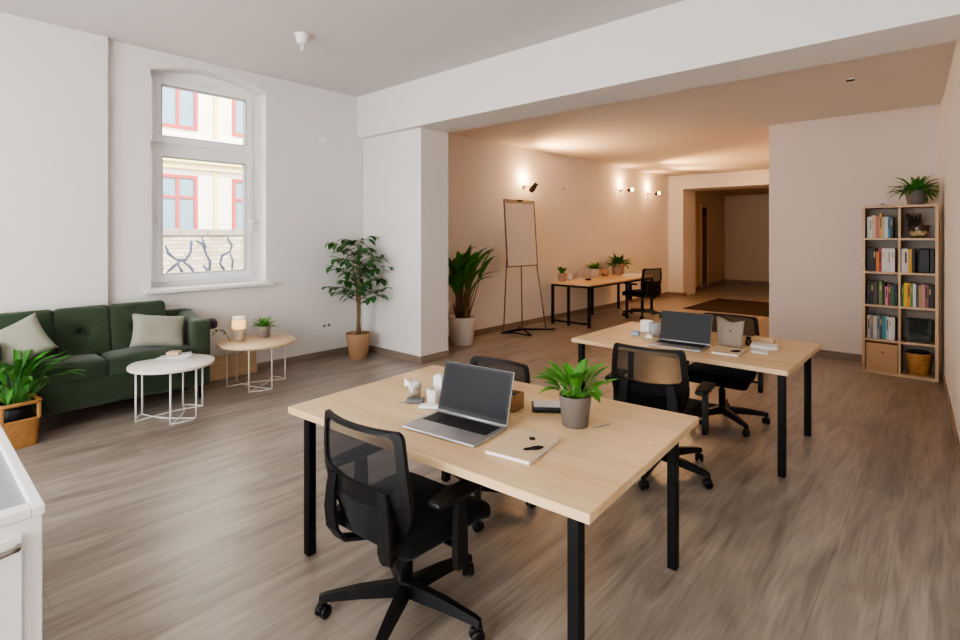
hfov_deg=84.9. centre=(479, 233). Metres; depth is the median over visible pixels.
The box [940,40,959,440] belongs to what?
wall
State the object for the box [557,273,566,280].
pot
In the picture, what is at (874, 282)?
book
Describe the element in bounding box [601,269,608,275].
cup
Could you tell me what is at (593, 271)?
potted plant
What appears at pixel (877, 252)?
book
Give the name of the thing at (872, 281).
book
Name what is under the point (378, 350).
baseboard
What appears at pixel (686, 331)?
laptop
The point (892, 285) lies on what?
book
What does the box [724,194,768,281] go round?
wall
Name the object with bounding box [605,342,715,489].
office chair
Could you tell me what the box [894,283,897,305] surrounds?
book
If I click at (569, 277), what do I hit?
cup
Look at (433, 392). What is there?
plastic cup
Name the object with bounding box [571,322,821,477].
work table
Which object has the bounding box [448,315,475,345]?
pot
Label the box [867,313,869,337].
book
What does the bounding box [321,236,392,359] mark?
potted ficus
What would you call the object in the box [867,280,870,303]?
book
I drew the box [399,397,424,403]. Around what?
pouch
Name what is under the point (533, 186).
wall lamp
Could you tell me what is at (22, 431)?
basket
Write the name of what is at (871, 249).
book
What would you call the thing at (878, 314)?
book
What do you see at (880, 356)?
storage box
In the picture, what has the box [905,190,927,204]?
pot
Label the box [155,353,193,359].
magazine
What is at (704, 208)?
door
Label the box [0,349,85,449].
basket planter
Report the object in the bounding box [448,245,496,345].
potted palm
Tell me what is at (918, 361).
wicker basket
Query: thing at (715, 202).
wall
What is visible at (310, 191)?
wall
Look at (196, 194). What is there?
apartment building
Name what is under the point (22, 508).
base cabinet
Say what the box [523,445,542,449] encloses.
pen
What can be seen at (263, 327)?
potted plant
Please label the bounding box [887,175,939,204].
potted fern
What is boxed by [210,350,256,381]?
plywood board
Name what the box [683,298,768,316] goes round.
rug
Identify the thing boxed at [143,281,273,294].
trim
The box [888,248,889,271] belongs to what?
book
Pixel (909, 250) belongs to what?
book
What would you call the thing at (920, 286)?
book
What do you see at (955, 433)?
baseboard
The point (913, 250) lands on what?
book
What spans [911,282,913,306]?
book
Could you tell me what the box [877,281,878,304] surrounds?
book
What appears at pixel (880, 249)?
book
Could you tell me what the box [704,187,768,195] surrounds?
ceiling
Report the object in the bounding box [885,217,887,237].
book
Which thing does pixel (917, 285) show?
book
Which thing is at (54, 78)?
wall
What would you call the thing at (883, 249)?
book
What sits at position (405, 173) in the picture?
wall column
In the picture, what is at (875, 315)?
book
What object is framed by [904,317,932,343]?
bin
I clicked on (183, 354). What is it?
magazine
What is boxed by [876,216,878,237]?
book
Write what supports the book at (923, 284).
on the bookshelf
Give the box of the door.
[701,204,708,287]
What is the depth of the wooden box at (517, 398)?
2.73 m
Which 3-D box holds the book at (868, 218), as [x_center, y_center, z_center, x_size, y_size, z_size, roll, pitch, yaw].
[4.711,-0.077,6.352,0.022,0.250,0.210,0,0,42]
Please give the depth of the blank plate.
6.97 m
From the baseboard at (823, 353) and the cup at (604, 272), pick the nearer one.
the baseboard at (823, 353)
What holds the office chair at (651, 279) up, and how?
on the floor
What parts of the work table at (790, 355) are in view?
leg, leg, leg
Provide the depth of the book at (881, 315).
6.20 m
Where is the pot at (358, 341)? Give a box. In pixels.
[346,330,370,359]
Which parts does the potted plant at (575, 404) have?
pot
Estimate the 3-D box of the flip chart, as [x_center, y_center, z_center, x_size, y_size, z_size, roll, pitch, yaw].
[0.817,0.537,8.793,0.539,2.222,1.016,0,0,45]
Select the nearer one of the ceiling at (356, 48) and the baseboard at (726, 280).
the ceiling at (356, 48)
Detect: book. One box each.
[867,217,869,237]
[867,248,869,270]
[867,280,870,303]
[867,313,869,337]
[870,217,871,237]
[870,248,872,270]
[870,313,874,337]
[871,280,873,303]
[872,215,876,237]
[873,248,877,270]
[873,281,877,303]
[873,314,876,338]
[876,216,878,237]
[876,251,878,270]
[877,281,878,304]
[877,313,879,338]
[879,213,883,237]
[879,248,881,271]
[879,280,883,304]
[879,314,883,338]
[882,217,884,237]
[882,248,884,271]
[882,282,886,304]
[882,315,886,339]
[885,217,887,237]
[885,248,887,271]
[885,285,887,304]
[886,314,889,339]
[888,217,889,237]
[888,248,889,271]
[888,283,891,305]
[889,316,892,339]
[890,217,893,237]
[890,248,895,271]
[891,284,893,305]
[892,316,895,340]
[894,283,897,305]
[901,249,903,271]
[901,284,903,305]
[904,248,908,272]
[904,282,907,306]
[907,282,910,306]
[908,249,911,272]
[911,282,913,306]
[912,248,915,272]
[913,282,916,306]
[916,284,918,307]
[919,284,921,307]
[922,283,924,307]
[925,283,928,307]
[928,285,931,307]
[932,285,934,308]
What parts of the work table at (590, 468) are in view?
leg, leg, leg, leg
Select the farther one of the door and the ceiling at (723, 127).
the door
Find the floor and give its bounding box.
[15,282,959,639]
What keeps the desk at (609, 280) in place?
on the floor
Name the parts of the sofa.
armrest, backrest, armrest, leg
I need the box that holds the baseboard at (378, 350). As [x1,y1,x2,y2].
[368,345,419,363]
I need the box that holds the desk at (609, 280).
[549,274,652,328]
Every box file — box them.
[918,248,929,272]
[930,249,934,273]
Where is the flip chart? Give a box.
[501,199,554,335]
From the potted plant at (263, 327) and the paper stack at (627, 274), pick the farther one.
the paper stack at (627, 274)
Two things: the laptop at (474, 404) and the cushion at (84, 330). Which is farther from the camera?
the cushion at (84, 330)
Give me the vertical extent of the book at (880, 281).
0.275 m
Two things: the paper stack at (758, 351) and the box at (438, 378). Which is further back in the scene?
the paper stack at (758, 351)
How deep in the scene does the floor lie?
2.95 m
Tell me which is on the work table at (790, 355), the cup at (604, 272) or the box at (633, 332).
the box at (633, 332)
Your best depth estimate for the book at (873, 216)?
6.24 m
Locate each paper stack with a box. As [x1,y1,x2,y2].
[623,273,641,276]
[750,342,778,350]
[751,348,769,354]
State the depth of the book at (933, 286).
5.89 m
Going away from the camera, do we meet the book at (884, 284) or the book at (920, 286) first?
the book at (920, 286)
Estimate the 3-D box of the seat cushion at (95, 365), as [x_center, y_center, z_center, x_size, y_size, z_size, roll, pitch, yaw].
[-3.677,1.176,4.528,0.440,0.190,0.692,0,0,42]
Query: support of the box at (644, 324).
on the work table at (790, 355)
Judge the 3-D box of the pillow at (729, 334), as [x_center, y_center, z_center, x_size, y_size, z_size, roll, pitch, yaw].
[2.043,0.802,4.291,0.211,0.235,0.080,0,0,42]
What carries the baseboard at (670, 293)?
attached to the wall at (682, 189)
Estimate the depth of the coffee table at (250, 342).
5.64 m
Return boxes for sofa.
[0,300,217,416]
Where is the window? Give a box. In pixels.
[151,72,256,286]
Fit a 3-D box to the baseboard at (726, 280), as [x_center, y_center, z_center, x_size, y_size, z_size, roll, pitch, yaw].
[9.873,1.604,16.815,3.860,0.092,0.014,0,0,42]
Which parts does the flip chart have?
leg, frame, leg, leg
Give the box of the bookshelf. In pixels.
[862,204,938,381]
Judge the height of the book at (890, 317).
0.265 m
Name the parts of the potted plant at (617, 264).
pot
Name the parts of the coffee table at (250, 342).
leg, leg, leg, leg, leg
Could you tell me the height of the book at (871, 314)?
0.280 m
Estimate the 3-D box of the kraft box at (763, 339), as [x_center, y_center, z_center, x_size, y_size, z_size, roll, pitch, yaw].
[2.419,0.899,4.478,0.170,0.041,0.090,0,0,39]
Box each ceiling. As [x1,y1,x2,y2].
[0,0,683,96]
[451,41,955,176]
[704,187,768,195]
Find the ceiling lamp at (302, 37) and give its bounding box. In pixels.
[294,31,309,50]
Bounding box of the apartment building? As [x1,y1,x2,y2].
[162,87,242,228]
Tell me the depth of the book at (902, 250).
6.06 m
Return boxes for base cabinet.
[0,425,44,639]
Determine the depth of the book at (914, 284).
5.99 m
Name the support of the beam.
attached to the wall at (950, 103)
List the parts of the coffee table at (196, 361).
leg, leg, leg, leg, leg, leg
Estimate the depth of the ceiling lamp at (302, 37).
5.03 m
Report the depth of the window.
6.06 m
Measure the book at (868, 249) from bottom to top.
0.275 m
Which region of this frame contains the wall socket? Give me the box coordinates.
[322,322,330,328]
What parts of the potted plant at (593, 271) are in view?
pot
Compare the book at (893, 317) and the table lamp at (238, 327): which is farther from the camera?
the book at (893, 317)
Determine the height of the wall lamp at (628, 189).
0.092 m
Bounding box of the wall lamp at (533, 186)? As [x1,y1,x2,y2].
[522,182,537,192]
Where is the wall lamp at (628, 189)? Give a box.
[619,188,633,191]
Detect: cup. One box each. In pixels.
[426,386,440,403]
[566,274,572,280]
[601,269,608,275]
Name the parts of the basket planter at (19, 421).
post, pot, post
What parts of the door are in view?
panel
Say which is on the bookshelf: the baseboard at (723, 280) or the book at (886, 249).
the book at (886, 249)
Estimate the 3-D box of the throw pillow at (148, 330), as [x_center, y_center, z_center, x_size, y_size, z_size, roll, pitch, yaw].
[-3.107,0.935,5.077,0.510,0.366,0.209,0,0,-44]
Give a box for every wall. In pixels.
[0,12,107,312]
[108,39,362,362]
[163,229,241,272]
[448,133,668,335]
[669,169,768,294]
[696,191,723,285]
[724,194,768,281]
[769,104,939,363]
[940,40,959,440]
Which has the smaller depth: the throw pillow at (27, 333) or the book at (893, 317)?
the throw pillow at (27, 333)
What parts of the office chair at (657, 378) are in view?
armrest, panel, frame, seat, armrest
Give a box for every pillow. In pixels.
[0,312,57,371]
[129,313,185,346]
[717,316,744,348]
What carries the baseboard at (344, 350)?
attached to the wall at (310, 191)
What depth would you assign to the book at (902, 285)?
6.06 m
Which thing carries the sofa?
on the floor
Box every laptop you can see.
[402,361,514,447]
[648,310,712,351]
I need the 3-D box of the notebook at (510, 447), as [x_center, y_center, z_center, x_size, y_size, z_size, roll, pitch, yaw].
[0.186,0.911,2.262,0.212,0.018,0.295,0,0,33]
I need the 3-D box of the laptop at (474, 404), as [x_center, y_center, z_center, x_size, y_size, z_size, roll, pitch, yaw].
[-0.102,0.792,2.504,0.420,0.253,0.341,0,0,35]
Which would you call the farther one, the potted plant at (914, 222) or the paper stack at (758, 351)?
the potted plant at (914, 222)
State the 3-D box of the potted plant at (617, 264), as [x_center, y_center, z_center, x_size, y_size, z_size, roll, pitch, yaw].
[3.050,0.631,11.428,0.562,0.507,0.653,0,0,42]
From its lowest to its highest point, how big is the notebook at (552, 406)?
0.028 m
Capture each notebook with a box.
[484,428,559,465]
[531,400,560,412]
[711,346,745,356]
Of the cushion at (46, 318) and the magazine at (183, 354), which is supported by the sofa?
the cushion at (46, 318)
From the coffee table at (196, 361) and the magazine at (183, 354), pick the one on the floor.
the coffee table at (196, 361)
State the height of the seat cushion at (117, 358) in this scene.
0.190 m
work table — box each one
[288,365,698,639]
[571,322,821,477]
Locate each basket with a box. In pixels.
[1,410,38,449]
[904,349,932,375]
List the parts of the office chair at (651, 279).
armrest, seat, frame, panel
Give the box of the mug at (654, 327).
[649,322,659,336]
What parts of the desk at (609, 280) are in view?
leg, leg, leg, leg, leg, leg, leg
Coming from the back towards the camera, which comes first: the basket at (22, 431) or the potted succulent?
the potted succulent
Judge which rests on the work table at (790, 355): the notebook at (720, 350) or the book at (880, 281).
the notebook at (720, 350)
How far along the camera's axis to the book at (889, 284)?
6.14 m
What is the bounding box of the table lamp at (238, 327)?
[231,316,245,340]
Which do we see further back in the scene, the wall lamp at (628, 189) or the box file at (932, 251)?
the wall lamp at (628, 189)
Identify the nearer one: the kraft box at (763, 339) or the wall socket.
the kraft box at (763, 339)
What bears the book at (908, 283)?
on the bookshelf
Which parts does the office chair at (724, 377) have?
seat, frame, panel, armrest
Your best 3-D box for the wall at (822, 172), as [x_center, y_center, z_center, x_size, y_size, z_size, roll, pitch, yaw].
[8.865,0.050,11.083,2.275,3.200,11.660,0,0,42]
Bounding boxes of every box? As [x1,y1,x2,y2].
[166,350,181,355]
[433,373,443,386]
[509,389,523,412]
[631,330,639,335]
[640,319,653,331]
[751,335,775,343]
[866,340,897,372]
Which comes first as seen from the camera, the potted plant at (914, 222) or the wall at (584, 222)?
the potted plant at (914, 222)
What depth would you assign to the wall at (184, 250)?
11.29 m
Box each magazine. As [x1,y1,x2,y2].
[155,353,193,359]
[160,352,191,358]
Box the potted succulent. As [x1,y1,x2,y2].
[557,266,566,280]
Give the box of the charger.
[418,403,437,409]
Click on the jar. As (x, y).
(748, 341)
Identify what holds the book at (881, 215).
on the bookshelf
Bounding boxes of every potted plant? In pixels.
[250,316,277,337]
[533,358,616,428]
[585,262,602,277]
[606,252,631,274]
[906,213,927,236]
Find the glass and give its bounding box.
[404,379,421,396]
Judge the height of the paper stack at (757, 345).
0.024 m
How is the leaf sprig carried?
on the coffee table at (250, 342)
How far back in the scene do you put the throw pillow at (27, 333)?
4.31 m
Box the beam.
[357,0,959,138]
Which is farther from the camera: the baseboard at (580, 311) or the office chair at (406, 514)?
the baseboard at (580, 311)
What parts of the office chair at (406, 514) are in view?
panel, frame, seat, armrest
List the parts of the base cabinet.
handle, door, glass, frame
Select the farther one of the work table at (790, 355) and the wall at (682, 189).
the wall at (682, 189)
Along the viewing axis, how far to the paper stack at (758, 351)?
4.06 m
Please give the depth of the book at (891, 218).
6.13 m
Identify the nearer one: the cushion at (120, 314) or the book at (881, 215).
the cushion at (120, 314)
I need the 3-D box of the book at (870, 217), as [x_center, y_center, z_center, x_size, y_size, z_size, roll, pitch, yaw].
[4.727,-0.077,6.337,0.020,0.250,0.211,0,0,42]
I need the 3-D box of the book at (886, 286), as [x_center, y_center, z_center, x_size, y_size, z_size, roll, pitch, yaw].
[4.838,0.726,6.238,0.026,0.220,0.211,0,0,42]
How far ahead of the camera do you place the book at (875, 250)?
6.23 m
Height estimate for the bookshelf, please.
1.986 m
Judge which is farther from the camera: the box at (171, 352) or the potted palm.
the potted palm
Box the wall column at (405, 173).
[363,128,447,356]
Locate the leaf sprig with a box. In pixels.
[210,329,230,341]
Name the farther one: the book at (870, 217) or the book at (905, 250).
the book at (870, 217)
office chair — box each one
[315,409,490,639]
[447,356,535,532]
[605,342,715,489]
[622,268,661,318]
[687,313,770,436]
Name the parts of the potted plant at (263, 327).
pot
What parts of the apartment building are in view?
pane, pane, cornice, pane, pane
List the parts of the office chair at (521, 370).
panel, frame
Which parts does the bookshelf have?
panel, shelf, shelf, shelf, shelf, panel, panel, shelf, shelf, shelf, shelf, panel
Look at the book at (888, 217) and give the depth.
6.14 m
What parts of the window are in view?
sash handle, sash, sash, sash handle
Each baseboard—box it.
[257,346,348,370]
[368,345,419,363]
[420,350,448,363]
[448,292,668,341]
[669,292,682,295]
[696,279,724,289]
[725,279,768,283]
[813,349,939,371]
[943,375,959,464]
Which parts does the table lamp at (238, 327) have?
lamp shade, lamp shade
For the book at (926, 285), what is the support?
on the bookshelf
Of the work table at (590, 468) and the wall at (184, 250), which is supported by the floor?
the work table at (590, 468)
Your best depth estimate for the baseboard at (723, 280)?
16.70 m
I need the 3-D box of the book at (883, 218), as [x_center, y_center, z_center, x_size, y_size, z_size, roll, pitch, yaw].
[4.820,-0.077,6.255,0.026,0.250,0.211,0,0,42]
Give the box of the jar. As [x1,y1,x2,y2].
[745,337,751,344]
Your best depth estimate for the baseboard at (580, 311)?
9.92 m
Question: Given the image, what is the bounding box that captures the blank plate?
[319,137,324,142]
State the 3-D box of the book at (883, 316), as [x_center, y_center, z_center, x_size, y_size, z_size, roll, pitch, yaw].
[4.823,1.105,6.252,0.034,0.270,0.210,0,0,42]
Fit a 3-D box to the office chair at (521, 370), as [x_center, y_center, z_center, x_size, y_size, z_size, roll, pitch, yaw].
[-0.004,1.242,3.291,0.707,0.814,0.704,0,0,36]
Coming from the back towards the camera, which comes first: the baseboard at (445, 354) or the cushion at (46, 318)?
the baseboard at (445, 354)
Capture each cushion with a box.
[0,309,54,361]
[2,354,106,391]
[53,305,111,356]
[100,344,192,374]
[109,300,165,349]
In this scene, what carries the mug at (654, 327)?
on the work table at (790, 355)
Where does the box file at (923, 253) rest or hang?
on the bookshelf
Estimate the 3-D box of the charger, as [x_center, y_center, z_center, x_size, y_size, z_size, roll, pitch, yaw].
[-0.266,0.909,2.768,0.110,0.020,0.052,0,0,7]
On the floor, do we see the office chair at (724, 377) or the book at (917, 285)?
the office chair at (724, 377)
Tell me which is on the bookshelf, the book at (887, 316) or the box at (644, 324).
the book at (887, 316)
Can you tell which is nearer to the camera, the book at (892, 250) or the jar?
the jar
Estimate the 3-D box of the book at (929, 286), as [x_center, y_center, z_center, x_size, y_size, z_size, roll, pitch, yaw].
[5.127,0.711,5.979,0.026,0.250,0.211,0,0,42]
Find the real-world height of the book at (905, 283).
0.275 m
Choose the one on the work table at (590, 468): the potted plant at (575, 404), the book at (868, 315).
the potted plant at (575, 404)
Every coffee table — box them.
[126,354,214,424]
[216,333,295,392]

